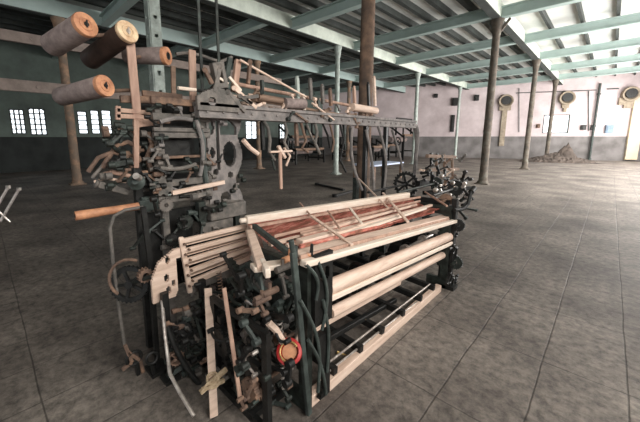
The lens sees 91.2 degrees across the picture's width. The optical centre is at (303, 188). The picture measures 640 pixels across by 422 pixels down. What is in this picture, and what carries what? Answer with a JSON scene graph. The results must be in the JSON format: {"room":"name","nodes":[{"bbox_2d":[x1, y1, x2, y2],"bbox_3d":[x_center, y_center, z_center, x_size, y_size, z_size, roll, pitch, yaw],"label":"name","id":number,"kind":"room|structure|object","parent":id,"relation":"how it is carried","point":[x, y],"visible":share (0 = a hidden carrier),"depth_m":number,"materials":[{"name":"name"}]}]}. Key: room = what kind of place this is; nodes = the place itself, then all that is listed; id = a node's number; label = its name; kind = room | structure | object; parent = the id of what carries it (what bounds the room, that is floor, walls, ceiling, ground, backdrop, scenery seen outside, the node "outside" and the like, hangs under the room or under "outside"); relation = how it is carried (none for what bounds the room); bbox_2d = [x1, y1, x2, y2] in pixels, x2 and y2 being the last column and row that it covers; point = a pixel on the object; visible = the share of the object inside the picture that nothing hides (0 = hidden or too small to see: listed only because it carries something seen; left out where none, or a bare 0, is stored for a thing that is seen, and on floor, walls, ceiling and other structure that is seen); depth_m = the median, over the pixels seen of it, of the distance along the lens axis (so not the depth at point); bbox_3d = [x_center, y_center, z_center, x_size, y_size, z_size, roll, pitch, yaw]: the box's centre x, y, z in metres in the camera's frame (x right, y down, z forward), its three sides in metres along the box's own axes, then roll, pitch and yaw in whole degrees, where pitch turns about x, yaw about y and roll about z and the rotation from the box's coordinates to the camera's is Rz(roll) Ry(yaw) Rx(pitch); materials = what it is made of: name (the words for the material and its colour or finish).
{"room":"textile factory","nodes":[
{"label":"textile factory","id":0,"kind":"room"},
{"bbox_2d":[0,40,322,172],"bbox_3d":[-9.567,-4.534,18.657,0.400,6.150,32.134,9,13,43],"label":"wall","id":1,"kind":"structure","parent":0,"point":[27,152],"depth_m":15.84,"materials":[{"name":"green paint"}]},
{"bbox_2d":[8,109,26,133],"bbox_3d":[-13.430,-3.166,14.679,0.155,1.161,0.527,9,13,43],"label":"window","id":2,"kind":"structure","parent":1,"relation":"in","point":[17,118],"depth_m":14.64,"materials":[{"name":"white glass"}]},
{"bbox_2d":[27,108,47,134],"bbox_3d":[-12.926,-3.273,15.187,0.155,1.292,0.639,9,13,43],"label":"window","id":3,"kind":"structure","parent":1,"relation":"in","point":[37,118],"depth_m":15.15,"materials":[{"name":"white glass"}]},
{"bbox_2d":[76,111,88,133],"bbox_3d":[-11.661,-3.500,16.470,0.155,1.199,0.442,9,13,43],"label":"window","id":4,"kind":"structure","parent":1,"relation":"in","point":[82,120],"depth_m":16.45,"materials":[{"name":"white glass"}]},
{"bbox_2d":[89,110,100,133],"bbox_3d":[-11.267,-3.611,16.863,0.155,1.281,0.417,9,13,43],"label":"window","id":5,"kind":"structure","parent":1,"relation":"in","point":[94,114],"depth_m":16.85,"materials":[{"name":"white glass"}]},
{"bbox_2d":[101,110,112,133],"bbox_3d":[-10.886,-3.693,17.246,0.155,1.311,0.485,9,13,43],"label":"window","id":6,"kind":"structure","parent":1,"relation":"in","point":[105,114],"depth_m":17.22,"materials":[{"name":"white glass"}]},
{"bbox_2d":[245,121,255,138],"bbox_3d":[-4.081,-4.562,24.204,0.155,1.371,1.142,9,13,43],"label":"window","id":7,"kind":"structure","parent":1,"relation":"in","point":[250,125],"depth_m":24.13,"materials":[{"name":"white glass"}]},
{"bbox_2d":[280,124,284,137],"bbox_3d":[-1.917,-4.856,26.414,0.155,1.255,0.679,9,13,43],"label":"window","id":8,"kind":"structure","parent":1,"relation":"in","point":[282,133],"depth_m":26.42,"materials":[{"name":"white glass"}]},
{"bbox_2d":[0,155,639,421],"bbox_3d":[5.186,-0.450,13.335,29.800,0.200,44.212,9,13,43],"label":"floor","id":9,"kind":"structure","parent":0,"point":[540,322],"depth_m":2.92,"materials":[{"name":"concrete"}]},
{"bbox_2d":[0,185,21,221],"bbox_3d":[-5.650,0.337,5.984,0.180,0.822,0.456,9,13,43],"label":"trestle","id":10,"kind":"object","parent":9,"relation":"on","point":[7,187],"visible":0.94,"depth_m":5.99,"materials":[{"name":"grey metal"}]},
{"bbox_2d":[50,16,86,185],"bbox_3d":[-7.902,-2.824,10.493,0.442,5.400,0.442,9,13,43],"label":"column","id":11,"kind":"structure","parent":9,"relation":"on","point":[76,174],"depth_m":10.53,"materials":[{"name":"brown wood"}]},
{"bbox_2d":[0,28,281,84],"bbox_3d":[-6.827,-4.778,10.954,0.150,0.300,16.100,9,13,43],"label":"trim","id":12,"kind":"structure","parent":11,"relation":"attached to","point":[6,35],"depth_m":10.35,"materials":[{"name":"brown wood"}]},
{"bbox_2d":[143,0,170,195],"bbox_3d":[-3.830,-2.440,8.258,0.442,5.360,0.442,9,13,43],"label":"steel column","id":13,"kind":"structure","parent":9,"relation":"on","point":[151,8],"depth_m":7.94,"materials":[{"name":"metal"}]},
{"bbox_2d":[253,60,264,168],"bbox_3d":[-2.363,-3.741,16.122,0.442,5.400,0.442,9,13,43],"label":"column","id":14,"kind":"structure","parent":9,"relation":"on","point":[256,63],"depth_m":16.16,"materials":[{"name":"brown wood"}]},
{"bbox_2d":[0,78,280,107],"bbox_3d":[-6.827,-3.396,11.179,0.150,0.340,16.100,9,13,43],"label":"trim","id":15,"kind":"structure","parent":14,"relation":"attached to","point":[6,84],"depth_m":9.64,"materials":[{"name":"brown wood"}]},
{"bbox_2d":[74,0,477,421],"bbox_3d":[0.847,-1.764,3.289,1.746,6.076,5.510,9,13,43],"label":"jacquard loom","id":16,"kind":"object","parent":9,"relation":"on","point":[251,300],"visible":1,"depth_m":2.27,"materials":[{"name":"brown wood"}]},
{"bbox_2d":[40,12,97,56],"bbox_3d":[-1.506,-0.983,2.004,0.413,0.221,0.150,4,10,25],"label":"roll","id":17,"kind":"object","parent":16,"relation":"on","point":[78,28],"visible":1,"depth_m":1.94,"materials":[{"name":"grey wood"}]},
{"bbox_2d":[52,75,114,105],"bbox_3d":[-1.476,-0.656,2.090,0.427,0.183,0.141,3,10,18],"label":"roll","id":18,"kind":"object","parent":16,"relation":"on","point":[99,86],"visible":1,"depth_m":2.03,"materials":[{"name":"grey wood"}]},
{"bbox_2d":[80,20,137,68],"bbox_3d":[-1.369,-0.997,2.187,0.546,0.251,0.145,6,11,31],"label":"roll","id":19,"kind":"object","parent":16,"relation":"on","point":[123,33],"visible":0.99,"depth_m":2.10,"materials":[{"name":"wood"}]},
{"bbox_2d":[121,46,171,64],"bbox_3d":[-1.151,-0.973,2.300,0.341,0.129,0.129,1,9,7],"label":"roll","id":20,"kind":"object","parent":16,"relation":"on","point":[149,55],"visible":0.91,"depth_m":2.25,"materials":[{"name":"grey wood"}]},
{"bbox_2d":[137,196,158,211],"bbox_3d":[-1.126,0.108,2.261,0.070,0.110,0.131,9,13,43],"label":"socket","id":21,"kind":"object","parent":16,"relation":"attached to","point":[141,200],"depth_m":2.23,"materials":[{"name":"green paint"}]},
{"bbox_2d":[184,224,245,244],"bbox_3d":[-0.673,0.330,2.380,0.155,0.064,0.564,9,13,43],"label":"box shelf","id":22,"kind":"object","parent":16,"relation":"attached to","point":[239,228],"depth_m":2.32,"materials":[{"name":"brown wood"}]},
{"bbox_2d":[185,232,246,254],"bbox_3d":[-0.666,0.400,2.398,0.155,0.068,0.580,9,13,43],"label":"box shelf","id":23,"kind":"object","parent":16,"relation":"attached to","point":[231,237],"depth_m":2.35,"materials":[{"name":"brown wood"}]},
{"bbox_2d":[183,246,249,276],"bbox_3d":[-0.653,0.539,2.435,0.155,0.106,0.595,9,13,43],"label":"box shelf","id":24,"kind":"object","parent":16,"relation":"attached to","point":[241,251],"depth_m":2.35,"materials":[{"name":"brown wood"}]},
{"bbox_2d":[186,239,248,264],"bbox_3d":[-0.659,0.467,2.417,0.155,0.081,0.595,9,13,43],"label":"box shelf","id":25,"kind":"object","parent":16,"relation":"attached to","point":[241,246],"depth_m":2.35,"materials":[{"name":"brown wood"}]},
{"bbox_2d":[185,254,251,285],"bbox_3d":[-0.647,0.618,2.454,0.155,0.131,0.612,9,13,43],"label":"box shelf","id":26,"kind":"object","parent":16,"relation":"attached to","point":[210,277],"depth_m":2.34,"materials":[{"name":"brown wood"}]},
{"bbox_2d":[265,320,301,364],"bbox_3d":[-0.070,0.817,1.706,0.175,0.258,0.241,9,13,43],"label":"pulley","id":27,"kind":"object","parent":16,"relation":"on","point":[288,350],"depth_m":1.67,"materials":[{"name":"red metal"}]},
{"bbox_2d":[278,122,318,161],"bbox_3d":[-0.352,-3.426,22.051,1.400,2.870,2.775,9,13,43],"label":"distant loom","id":28,"kind":"object","parent":9,"relation":"on","point":[279,126],"visible":0.25,"depth_m":21.55,"materials":[{"name":"black metal"}]},
{"bbox_2d":[279,138,324,164],"bbox_3d":[-0.110,-2.455,20.135,1.500,1.570,2.775,9,13,43],"label":"distant loom","id":29,"kind":"object","parent":9,"relation":"on","point":[296,151],"visible":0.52,"depth_m":19.77,"materials":[{"name":"wood"}]},
{"bbox_2d":[315,182,344,190],"bbox_3d":[0.803,-0.085,10.223,0.153,0.080,1.562,-5,11,-30],"label":"bar","id":30,"kind":"object","parent":9,"relation":"on","point":[316,183],"visible":1,"depth_m":10.13,"materials":[{"name":"black metal"}]},
{"bbox_2d":[330,45,341,174],"bbox_3d":[1.423,-3.329,13.594,0.374,5.400,0.374,9,13,43],"label":"column","id":31,"kind":"structure","parent":9,"relation":"on","point":[337,48],"depth_m":13.43,"materials":[{"name":"metal"}]},
{"bbox_2d":[194,0,469,89],"bbox_3d":[0.300,-6.050,11.979,0.240,0.490,36.776,9,13,43],"label":"ceiling beam","id":32,"kind":"structure","parent":31,"relation":"on","point":[251,9],"depth_m":11.82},
{"bbox_2d":[99,0,138,26],"bbox_3d":[-5.417,-5.569,9.366,4.440,0.340,0.240,9,13,43],"label":"cross beam","id":33,"kind":"structure","parent":32,"relation":"attached to","point":[115,9],"depth_m":9.82,"materials":[{"name":"teal paint"}]},
{"bbox_2d":[202,19,267,48],"bbox_3d":[-2.783,-6.005,12.042,4.440,0.340,0.240,9,13,43],"label":"cross beam","id":34,"kind":"structure","parent":32,"relation":"attached to","point":[249,25],"depth_m":11.86,"materials":[{"name":"teal metal"}]},
{"bbox_2d":[269,42,333,63],"bbox_3d":[-0.149,-6.441,14.719,4.440,0.340,0.240,9,13,43],"label":"cross beam","id":35,"kind":"structure","parent":32,"relation":"attached to","point":[317,47],"depth_m":14.68,"materials":[{"name":"teal paint"}]},
{"bbox_2d":[319,59,382,73],"bbox_3d":[2.484,-6.877,17.395,4.440,0.340,0.240,9,13,43],"label":"cross beam","id":36,"kind":"structure","parent":32,"relation":"attached to","point":[355,63],"depth_m":17.56,"materials":[{"name":"teal paint"}]},
{"bbox_2d":[355,69,414,81],"bbox_3d":[5.118,-7.313,20.071,4.440,0.340,0.240,9,13,43],"label":"cross beam","id":37,"kind":"structure","parent":32,"relation":"attached to","point":[399,72],"depth_m":19.70,"materials":[{"name":"teal paint"}]},
{"bbox_2d":[383,77,439,87],"bbox_3d":[7.751,-7.749,22.748,4.440,0.340,0.240,9,13,43],"label":"cross beam","id":38,"kind":"structure","parent":32,"relation":"attached to","point":[422,80],"depth_m":22.84,"materials":[{"name":"teal paint"}]},
{"bbox_2d":[332,190,352,197],"bbox_3d":[1.135,0.123,8.948,0.155,0.080,1.090,7,12,37],"label":"bar","id":39,"kind":"object","parent":9,"relation":"on","point":[349,191],"visible":0.96,"depth_m":8.80,"materials":[{"name":"black metal"}]},
{"bbox_2d":[332,137,356,159],"bbox_3d":[3.517,-3.059,23.530,1.500,1.670,2.775,9,13,43],"label":"distant loom","id":40,"kind":"object","parent":9,"relation":"on","point":[341,138],"visible":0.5,"depth_m":23.12,"materials":[{"name":"black metal"}]},
{"bbox_2d":[343,81,351,160],"bbox_3d":[3.072,-4.641,21.644,0.442,5.400,0.442,9,13,43],"label":"column","id":41,"kind":"structure","parent":9,"relation":"on","point":[349,83],"depth_m":21.62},
{"bbox_2d":[356,0,374,198],"bbox_3d":[1.051,-1.975,5.282,0.408,5.400,0.408,9,13,43],"label":"column","id":42,"kind":"structure","parent":9,"relation":"on","point":[367,32],"depth_m":5.18,"materials":[{"name":"brown wood"}]},
{"bbox_2d":[473,0,562,84],"bbox_3d":[5.118,-5.555,8.943,0.240,0.490,39.077,9,13,43],"label":"ceiling beam","id":43,"kind":"structure","parent":42,"relation":"on","point":[492,8],"depth_m":11.87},
{"bbox_2d":[290,0,382,29],"bbox_3d":[1.536,-5.554,9.278,5.540,0.340,0.240,9,13,43],"label":"cross beam","id":44,"kind":"structure","parent":43,"relation":"attached to","point":[339,7],"depth_m":10.05,"materials":[{"name":"teal metal"}]},
{"bbox_2d":[353,9,491,50],"bbox_3d":[4.170,-5.990,11.954,5.540,0.340,0.240,9,13,43],"label":"cross beam","id":45,"kind":"structure","parent":43,"relation":"attached to","point":[477,16],"depth_m":11.44,"materials":[{"name":"teal paint"}]},
{"bbox_2d":[395,36,516,64],"bbox_3d":[6.803,-6.426,14.630,5.540,0.340,0.240,9,13,43],"label":"cross beam","id":46,"kind":"structure","parent":43,"relation":"attached to","point":[506,40],"depth_m":14.46,"materials":[{"name":"teal paint"}]},
{"bbox_2d":[426,53,532,74],"bbox_3d":[9.437,-6.863,17.307,5.540,0.340,0.240,9,13,43],"label":"cross beam","id":47,"kind":"structure","parent":43,"relation":"attached to","point":[520,57],"depth_m":17.19,"materials":[{"name":"teal paint"}]},
{"bbox_2d":[449,66,544,82],"bbox_3d":[12.071,-7.299,19.983,5.540,0.340,0.240,9,13,43],"label":"cross beam","id":48,"kind":"structure","parent":43,"relation":"attached to","point":[526,70],"depth_m":19.72,"materials":[{"name":"teal paint"}]},
{"bbox_2d":[467,75,552,88],"bbox_3d":[14.704,-7.735,22.659,5.540,0.340,0.240,9,13,43],"label":"cross beam","id":49,"kind":"structure","parent":43,"relation":"attached to","point":[544,77],"depth_m":22.40,"materials":[{"name":"teal paint"}]},
{"bbox_2d":[501,0,585,18],"bbox_3d":[8.649,-5.336,7.936,6.440,0.340,0.240,9,13,43],"label":"cross beam","id":50,"kind":"structure","parent":43,"relation":"attached to","point":[523,7],"depth_m":9.57,"materials":[{"name":"teal paint"}]},
{"bbox_2d":[525,12,639,43],"bbox_3d":[11.283,-5.772,10.612,6.440,0.340,0.240,9,13,43],"label":"cross beam","id":51,"kind":"structure","parent":43,"relation":"attached to","point":[632,19],"depth_m":11.48,"materials":[{"name":"teal metal"}]},
{"bbox_2d":[539,37,639,59],"bbox_3d":[13.916,-6.208,13.288,6.440,0.340,0.240,9,13,43],"label":"cross beam","id":52,"kind":"structure","parent":43,"relation":"attached to","point":[631,42],"depth_m":14.12,"materials":[{"name":"teal metal"}]},
{"bbox_2d":[550,53,639,70],"bbox_3d":[16.550,-6.644,15.964,6.440,0.340,0.240,9,13,43],"label":"cross beam","id":53,"kind":"structure","parent":43,"relation":"attached to","point":[633,57],"depth_m":16.75,"materials":[{"name":"teal paint"}]},
{"bbox_2d":[558,65,639,79],"bbox_3d":[19.183,-7.080,18.641,6.440,0.340,0.240,9,13,43],"label":"cross beam","id":54,"kind":"structure","parent":43,"relation":"attached to","point":[631,69],"depth_m":19.38,"materials":[{"name":"teal paint"}]},
{"bbox_2d":[353,161,403,177],"bbox_3d":[2.911,-0.706,12.258,1.000,0.650,2.200,9,13,43],"label":"bench","id":55,"kind":"object","parent":9,"relation":"on","point":[376,163],"visible":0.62,"depth_m":12.18,"materials":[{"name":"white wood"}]},
{"bbox_2d":[371,135,389,160],"bbox_3d":[4.755,-2.713,21.097,1.100,1.770,2.175,9,13,43],"label":"distant loom","id":56,"kind":"object","parent":9,"relation":"on","point":[375,148],"visible":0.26,"depth_m":21.48,"materials":[{"name":"wood"}]},
{"bbox_2d":[371,136,396,157],"bbox_3d":[6.377,-3.536,26.145,1.500,1.770,2.975,9,13,43],"label":"distant loom","id":57,"kind":"object","parent":9,"relation":"on","point":[372,143],"visible":0.23,"depth_m":25.92,"materials":[{"name":"wood"}]},
{"bbox_2d":[387,117,418,159],"bbox_3d":[7.542,-3.816,23.824,1.400,3.070,2.575,9,13,43],"label":"distant loom","id":58,"kind":"object","parent":9,"relation":"on","point":[403,139],"visible":0.7,"depth_m":23.25,"materials":[{"name":"black metal"}]},
{"bbox_2d":[409,73,420,163],"bbox_3d":[6.787,-4.218,19.046,0.374,5.400,0.374,9,13,43],"label":"column","id":59,"kind":"structure","parent":9,"relation":"on","point":[417,75],"depth_m":18.83,"materials":[{"name":"metal"}]},
{"bbox_2d":[453,87,462,158],"bbox_3d":[11.873,-5.060,24.214,0.340,5.400,0.340,9,13,43],"label":"column","id":60,"kind":"structure","parent":9,"relation":"on","point":[459,88],"depth_m":24.13,"materials":[{"name":"metal"}]},
{"bbox_2d":[474,17,511,184],"bbox_3d":[6.311,-2.846,10.628,0.776,5.400,0.425,9,13,43],"label":"column","id":61,"kind":"structure","parent":9,"relation":"on","point":[497,25],"depth_m":10.51,"materials":[{"name":"brown wood"}]},
{"bbox_2d":[519,59,541,169],"bbox_3d":[11.501,-3.706,15.903,0.408,5.400,0.408,9,13,43],"label":"column","id":62,"kind":"structure","parent":9,"relation":"on","point":[536,63],"depth_m":15.81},
{"bbox_2d":[545,79,559,154],"bbox_3d":[16.727,-4.571,21.213,0.408,5.400,0.408,9,13,43],"label":"column","id":63,"kind":"structure","parent":9,"relation":"on","point":[555,82],"depth_m":21.09,"materials":[{"name":"brown wood"}]},
{"bbox_2d":[515,143,599,163],"bbox_3d":[17.022,-2.478,21.035,4.400,1.326,1.800,4,10,22],"label":"rubble heap","id":64,"kind":"object","parent":9,"relation":"on","point":[566,154],"visible":0.94,"depth_m":20.66,"materials":[{"name":"beige stone"}]},
{"bbox_2d":[0,0,639,90],"bbox_3d":[2.325,-6.640,13.487,24.100,0.330,41.870,9,13,43],"label":"ceiling","id":65,"kind":"structure","parent":0,"point":[179,15],"depth_m":12.61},
{"bbox_2d":[0,0,405,92],"bbox_3d":[-3.572,-6.448,14.419,0.240,0.490,34.928,9,13,43],"label":"ceiling beam","id":66,"kind":"structure","parent":65,"relation":"attached to","point":[47,8],"depth_m":12.75,"materials":[{"name":"teal paint"}]},
{"bbox_2d":[137,45,193,70],"bbox_3d":[-7.115,-6.592,15.644,6.740,0.340,0.240,9,13,43],"label":"cross beam","id":67,"kind":"structure","parent":66,"relation":"attached to","point":[177,48],"depth_m":14.54,"materials":[{"name":"teal paint"}]},
{"bbox_2d":[198,60,262,78],"bbox_3d":[-4.481,-7.028,18.321,6.740,0.340,0.240,9,13,43],"label":"cross beam","id":68,"kind":"structure","parent":66,"relation":"attached to","point":[243,65],"depth_m":17.30,"materials":[{"name":"teal paint"}]},
{"bbox_2d":[245,70,310,84],"bbox_3d":[-1.848,-7.464,20.997,6.740,0.340,0.240,9,13,43],"label":"cross beam","id":69,"kind":"structure","parent":66,"relation":"attached to","point":[292,74],"depth_m":20.10,"materials":[{"name":"teal paint"}]},
{"bbox_2d":[283,79,345,90],"bbox_3d":[0.786,-7.900,23.673,6.740,0.340,0.240,9,13,43],"label":"cross beam","id":70,"kind":"structure","parent":66,"relation":"attached to","point":[329,81],"depth_m":23.44,"materials":[{"name":"teal paint"}]},
{"bbox_2d":[314,86,358,95],"bbox_3d":[3.420,-8.336,26.349,6.740,0.340,0.240,9,13,43],"label":"cross beam","id":71,"kind":"structure","parent":66,"relation":"attached to","point":[317,93],"depth_m":27.00,"materials":[{"name":"teal paint"}]},
{"bbox_2d":[322,72,639,160],"bbox_3d":[16.412,-5.457,24.319,32.184,6.150,0.400,4,10,22],"label":"wall","id":72,"kind":"structure","parent":0,"point":[434,114],"depth_m":24.37,"materials":[{"name":"paint"}]},
{"bbox_2d":[450,115,454,131],"bbox_3d":[12.212,-5.384,25.732,0.279,1.368,0.155,4,10,22],"label":"dark slot","id":73,"kind":"object","parent":72,"relation":"attached to","point":[452,116],"visible":1,"depth_m":25.68,"materials":[{"name":"black metal"}]},
{"bbox_2d":[452,98,457,105],"bbox_3d":[12.249,-7.066,25.372,0.399,0.616,0.285,4,10,22],"label":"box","id":74,"kind":"object","parent":72,"relation":"attached to","point":[454,100],"visible":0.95,"depth_m":25.26,"materials":[{"name":"black metal"}]},
{"bbox_2d":[474,95,478,100],"bbox_3d":[13.670,-7.218,24.771,0.317,0.447,0.285,4,10,22],"label":"bracket","id":75,"kind":"object","parent":72,"relation":"attached to","point":[476,97],"visible":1,"depth_m":24.67,"materials":[{"name":"black metal"}]},
{"bbox_2d":[498,94,513,145],"bbox_3d":[15.512,-5.312,24.282,0.986,3.916,0.340,4,10,22],"label":"wall fan","id":76,"kind":"object","parent":72,"relation":"attached to","point":[505,101],"visible":1,"depth_m":24.21,"materials":[{"name":"beige metal"}]},
{"bbox_2d":[498,94,513,106],"bbox_3d":[15.512,-6.757,24.047,0.986,0.986,0.340,4,10,22],"label":"bowl","id":77,"kind":"object","parent":76,"relation":"on","point":[506,100],"depth_m":23.92,"materials":[{"name":"beige metal"}]},
{"bbox_2d":[542,114,569,132],"bbox_3d":[18.736,-4.842,23.296,1.599,1.337,0.081,4,10,22],"label":"window","id":78,"kind":"structure","parent":72,"relation":"in","point":[560,122],"depth_m":23.26,"materials":[{"name":"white glass"}]},
{"bbox_2d":[519,90,594,92],"bbox_3d":[18.401,-7.146,22.953,4.856,0.103,0.060,4,10,22],"label":"conduit pipe","id":79,"kind":"object","parent":72,"relation":"attached to","point":[574,90],"visible":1,"depth_m":22.81,"materials":[{"name":"grey metal"}]},
{"bbox_2d":[558,91,575,111],"bbox_3d":[19.021,-6.338,22.691,0.965,1.461,0.340,4,10,22],"label":"hopper","id":80,"kind":"object","parent":72,"relation":"attached to","point":[566,98],"visible":1,"depth_m":22.57,"materials":[{"name":"beige metal"}]},
{"bbox_2d":[558,91,575,104],"bbox_3d":[19.021,-6.582,22.651,0.965,0.965,0.340,4,10,22],"label":"bowl","id":81,"kind":"object","parent":80,"relation":"on","point":[568,97],"depth_m":22.54,"materials":[{"name":"beige metal"}]},
{"bbox_2d":[580,125,586,129],"bbox_3d":[20.207,-4.447,22.624,0.306,0.352,0.185,4,10,22],"label":"air vent","id":82,"kind":"object","parent":72,"relation":"in","point":[583,127],"visible":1,"depth_m":22.57,"materials":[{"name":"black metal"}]},
{"bbox_2d":[588,91,588,130],"bbox_3d":[20.380,-5.573,22.406,0.370,2.803,0.046,4,10,22],"label":"conduit pipe","id":83,"kind":"object","parent":72,"relation":"attached to","point":[588,91],"visible":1,"depth_m":22.39,"materials":[{"name":"metal"}]},
{"bbox_2d":[587,83,601,159],"bbox_3d":[20.718,-4.739,22.306,0.220,5.380,0.220,9,13,43],"label":"drain pipe","id":84,"kind":"object","parent":72,"relation":"attached to","point":[600,84],"visible":0.9,"depth_m":22.25,"materials":[{"name":"metal"}]},
{"bbox_2d":[604,125,613,132],"bbox_3d":[21.547,-4.236,22.087,0.429,0.553,0.235,4,10,22],"label":"switch box","id":85,"kind":"object","parent":72,"relation":"attached to","point":[608,128],"visible":1,"depth_m":22.01,"materials":[{"name":"blue paint"}]},
{"bbox_2d":[618,86,639,107],"bbox_3d":[22.282,-6.264,21.379,1.100,1.412,0.340,4,10,22],"label":"wall fan","id":86,"kind":"object","parent":72,"relation":"attached to","point":[628,95],"visible":1,"depth_m":21.32,"materials":[{"name":"beige metal"}]},
{"bbox_2d":[620,86,639,100],"bbox_3d":[22.282,-6.475,21.345,0.986,0.986,0.340,4,10,22],"label":"bowl","id":87,"kind":"object","parent":86,"relation":"on","point":[632,93],"depth_m":21.24,"materials":[{"name":"beige metal"}]},
{"bbox_2d":[623,97,639,159],"bbox_3d":[22.846,-4.226,21.581,0.658,4.400,0.220,4,10,22],"label":"door","id":88,"kind":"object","parent":72,"relation":"attached to","point":[633,135],"visible":0.85,"depth_m":21.59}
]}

